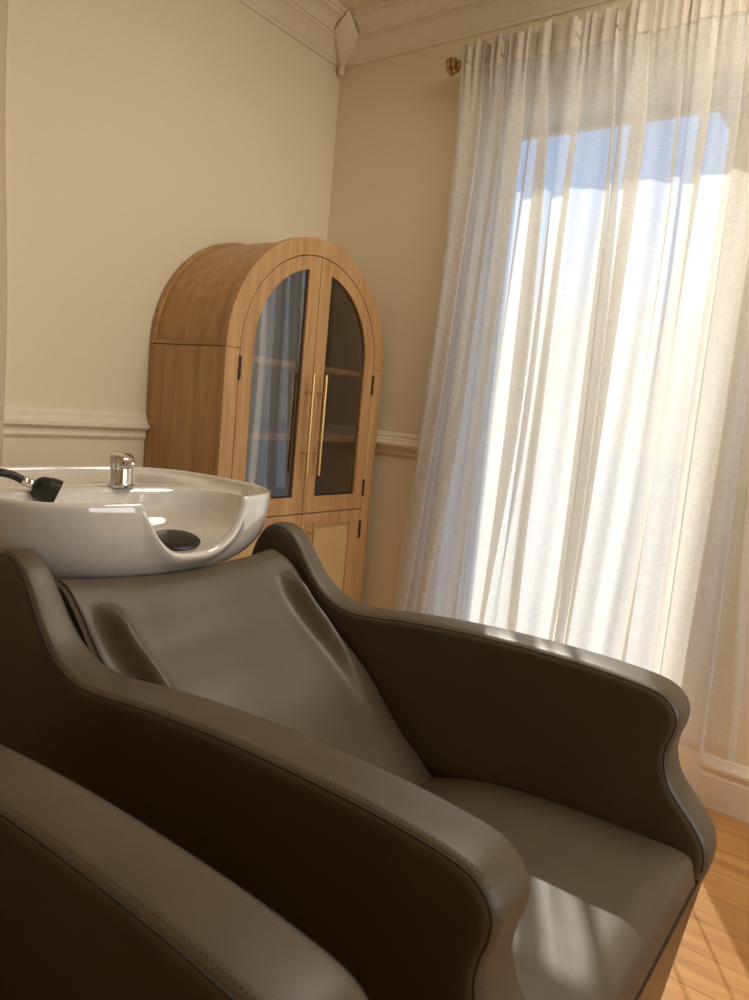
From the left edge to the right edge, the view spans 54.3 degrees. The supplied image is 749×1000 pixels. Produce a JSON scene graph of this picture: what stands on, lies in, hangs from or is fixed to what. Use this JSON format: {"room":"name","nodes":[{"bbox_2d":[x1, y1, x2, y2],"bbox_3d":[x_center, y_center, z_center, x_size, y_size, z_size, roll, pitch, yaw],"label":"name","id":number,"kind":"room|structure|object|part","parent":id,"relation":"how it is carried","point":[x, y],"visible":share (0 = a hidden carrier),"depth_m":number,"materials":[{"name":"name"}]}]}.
{"room":"salon","nodes":[
{"label":"salon","id":0,"kind":"room"},
{"bbox_2d":[2,0,339,466],"bbox_3d":[-1.674,-0.509,1.341,0.140,2.620,4.880,11,9,36],"label":"wall","id":1,"kind":"structure","parent":0,"point":[142,137],"depth_m":2.33,"materials":[{"name":"paint"}]},
{"bbox_2d":[3,405,149,437],"bbox_3d":[-1.636,-0.185,1.332,0.029,0.086,4.600,11,9,36],"label":"trim","id":2,"kind":"structure","parent":1,"relation":"attached to","point":[18,420],"depth_m":2.27,"materials":[{"name":"paint"}]},
{"bbox_2d":[237,0,347,67],"bbox_3d":[-1.450,-1.714,1.104,0.134,0.138,4.600,11,9,36],"label":"trim","id":3,"kind":"structure","parent":1,"relation":"attached to","point":[312,23],"depth_m":2.73,"materials":[{"name":"paint"}]},
{"bbox_2d":[333,9,358,75],"bbox_3d":[-0.119,-1.794,2.883,0.152,0.169,0.152,11,9,36],"label":"trim","id":4,"kind":"structure","parent":1,"relation":"attached to","point":[346,31],"depth_m":2.85,"materials":[{"name":"paint"}]},
{"bbox_3d":[-1.194,-1.609,1.505,0.105,0.060,1.052,11,9,36],"label":"curtain rod","id":5,"kind":"object","parent":1,"relation":"attached to","visible":0},
{"bbox_2d":[0,0,7,465],"bbox_3d":[-1.279,-0.426,1.658,0.049,2.350,0.874,11,9,36],"label":"linen curtain","id":6,"kind":"object","parent":5,"relation":"hanging from","point":[3,3],"visible":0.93,"depth_m":1.94,"materials":[{"name":"white fabric"}]},
{"bbox_2d":[337,0,378,8],"bbox_3d":[0.294,-1.515,-0.115,4.680,0.100,4.990,11,9,36],"label":"ceiling","id":7,"kind":"structure","parent":0,"point":[349,4],"depth_m":2.74,"materials":[{"name":"paint"}]},
{"bbox_2d":[327,0,748,767],"bbox_3d":[1.542,-0.280,1.903,4.400,2.620,0.384,11,9,36],"label":"wall","id":8,"kind":"structure","parent":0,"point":[397,116],"depth_m":2.85,"materials":[{"name":"paint"}]},
{"bbox_2d":[445,57,460,75],"bbox_3d":[0.786,-1.445,2.249,1.274,0.060,0.122,11,9,36],"label":"curtain rod","id":9,"kind":"object","parent":8,"relation":"attached to","point":[452,65],"visible":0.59,"depth_m":2.57,"materials":[{"name":"gold metal"}]},
{"bbox_2d":[393,0,748,759],"bbox_3d":[0.647,-0.408,2.354,1.255,2.214,0.080,11,9,36],"label":"sheer curtain","id":10,"kind":"object","parent":9,"relation":"hanging from","point":[581,477],"visible":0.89,"depth_m":2.29,"materials":[{"name":"fabric"}]},
{"bbox_2d":[678,744,704,794],"bbox_3d":[0.770,-0.279,2.541,1.067,2.313,0.284,11,9,36],"label":"trim","id":11,"kind":"structure","parent":8,"relation":"attached to","point":[690,760],"depth_m":2.28,"materials":[{"name":"paint"}]},
{"bbox_2d":[697,753,748,822],"bbox_3d":[1.387,0.938,2.004,4.400,0.160,0.022,11,9,36],"label":"baseboard","id":12,"kind":"structure","parent":8,"relation":"attached to","point":[723,786],"depth_m":2.23,"materials":[{"name":"paint"}]},
{"bbox_2d":[661,807,748,999],"bbox_3d":[0.043,1.172,0.230,4.680,0.100,4.990,11,9,36],"label":"floor","id":13,"kind":"structure","parent":0,"point":[711,962],"depth_m":1.69,"materials":[{"name":"brown wood"}]},
{"bbox_2d":[0,451,270,579],"bbox_3d":[-0.608,0.389,1.622,0.570,0.973,0.679,11,9,36],"label":"basin","id":14,"kind":"object","parent":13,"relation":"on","point":[119,519],"visible":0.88,"depth_m":1.53,"materials":[{"name":"ceramic"}]},
{"bbox_2d":[0,468,63,501],"bbox_3d":[-0.727,-0.026,1.516,0.150,0.078,0.062,3,8,-16],"label":"shower","id":15,"kind":"object","parent":14,"relation":"in","point":[43,489],"visible":0.96,"depth_m":1.50,"materials":[{"name":"black plastic"}]},
{"bbox_2d":[107,451,136,487],"bbox_3d":[-0.584,-0.071,1.699,0.077,0.080,0.062,11,9,36],"label":"mixer tap","id":16,"kind":"object","parent":14,"relation":"on","point":[121,463],"depth_m":1.68,"materials":[{"name":"silver metal"}]},
{"bbox_2d":[0,744,367,999],"bbox_3d":[-0.606,0.591,0.548,1.098,0.846,0.712,11,9,36],"label":"salon chair","id":17,"kind":"object","parent":13,"relation":"on","point":[96,903],"visible":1,"depth_m":0.60,"materials":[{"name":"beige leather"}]},
{"bbox_2d":[144,237,382,602],"bbox_3d":[-0.387,-0.090,2.720,0.420,1.682,0.816,11,9,36],"label":"tall cabinet","id":18,"kind":"object","parent":13,"relation":"on","point":[266,359],"visible":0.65,"depth_m":2.57,"materials":[{"name":"brown wood"}]},
{"bbox_3d":[-0.666,0.102,2.441,0.355,1.222,0.018,11,9,36],"label":"panel","id":19,"kind":"part","parent":18,"relation":"part of","materials":[{"name":"brown wood"}]},
{"bbox_2d":[157,242,276,345],"bbox_3d":[-0.344,-0.718,2.652,0.333,0.398,0.796,11,9,36],"label":"cabinet","id":20,"kind":"object","parent":18,"relation":"attached to","point":[194,308],"depth_m":2.40,"materials":[{"name":"brown wood"}]},
{"bbox_3d":[-0.404,0.367,2.542,0.005,0.526,0.224,11,9,36],"label":"cane panel","id":21,"kind":"part","parent":18,"relation":"part of","materials":[{"name":"beige wicker"}]},
{"bbox_3d":[-0.404,0.372,2.542,0.020,0.634,0.346,11,9,36],"label":"door","id":22,"kind":"part","parent":18,"relation":"part of","materials":[{"name":"brown wood"}]},
{"bbox_3d":[-0.550,-0.141,2.838,0.008,1.602,0.776,11,9,36],"label":"panel","id":23,"kind":"part","parent":18,"relation":"part of","materials":[{"name":"clear glass"}]},
{"bbox_3d":[-0.333,-0.387,2.445,0.020,0.896,0.346,11,9,36],"label":"glass door","id":24,"kind":"part","parent":18,"relation":"part of","materials":[{"name":"brown wood"}]},
{"bbox_2d":[247,427,353,441],"bbox_3d":[-0.399,-0.248,2.720,0.338,0.021,0.756,11,9,36],"label":"shelf","id":25,"kind":"object","parent":18,"relation":"attached to","point":[254,433],"depth_m":2.76,"materials":[{"name":"brown wood"}]},
{"bbox_3d":[-0.202,-0.696,2.547,0.024,0.408,0.816,11,9,36],"label":"arch frame","id":26,"kind":"part","parent":18,"relation":"part of","materials":[{"name":"brown wood"}]},
{"bbox_2d":[253,356,359,377],"bbox_3d":[-0.375,-0.498,2.687,0.338,0.021,0.756,11,9,36],"label":"shelf","id":27,"kind":"object","parent":18,"relation":"attached to","point":[262,365],"depth_m":2.75,"materials":[{"name":"brown wood"}]},
{"bbox_3d":[-0.237,-0.264,2.557,0.041,0.358,0.011,11,9,36],"label":"handle","id":28,"kind":"part","parent":18,"relation":"part of","materials":[{"name":"gold metal"}]},
{"bbox_3d":[-0.239,0.177,2.667,0.041,0.194,0.011,11,9,36],"label":"handle","id":29,"kind":"part","parent":18,"relation":"part of","materials":[{"name":"brown wood"}]},
{"bbox_3d":[-0.197,-0.267,2.610,0.041,0.358,0.011,11,9,36],"label":"handle","id":30,"kind":"part","parent":18,"relation":"part of","materials":[{"name":"gold metal"}]},
{"bbox_3d":[-0.196,0.351,2.822,0.005,0.526,0.224,11,9,36],"label":"cane panel","id":31,"kind":"part","parent":18,"relation":"part of","materials":[{"name":"beige wicker"}]},
{"bbox_3d":[-0.196,0.356,2.822,0.020,0.634,0.346,11,9,36],"label":"door","id":32,"kind":"part","parent":18,"relation":"part of","materials":[{"name":"brown wood"}]},
{"bbox_3d":[-0.125,-0.404,2.725,0.020,0.896,0.346,11,9,36],"label":"glass door","id":33,"kind":"part","parent":18,"relation":"part of","materials":[{"name":"brown wood"}]},
{"bbox_2d":[0,522,716,999],"bbox_3d":[-0.085,0.550,1.248,1.098,0.846,0.712,11,9,36],"label":"salon chair","id":34,"kind":"object","parent":13,"relation":"on","point":[447,808],"visible":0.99,"depth_m":1.14,"materials":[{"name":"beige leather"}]},
{"bbox_3d":[-0.206,0.380,1.328,0.548,0.449,0.536,11,9,36],"label":"backrest","id":35,"kind":"part","parent":34,"relation":"part of","materials":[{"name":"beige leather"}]},
{"bbox_3d":[-0.252,0.353,0.970,1.098,0.417,0.086,11,9,36],"label":"armrest","id":36,"kind":"part","parent":34,"relation":"part of","materials":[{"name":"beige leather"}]},
{"bbox_3d":[0.121,0.323,1.471,1.098,0.417,0.086,11,9,36],"label":"armrest","id":37,"kind":"part","parent":34,"relation":"part of","materials":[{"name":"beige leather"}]},
{"bbox_3d":[0.110,0.583,1.105,0.588,0.134,0.536,11,9,36],"label":"seat","id":38,"kind":"part","parent":34,"relation":"part of","materials":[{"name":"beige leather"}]}
]}

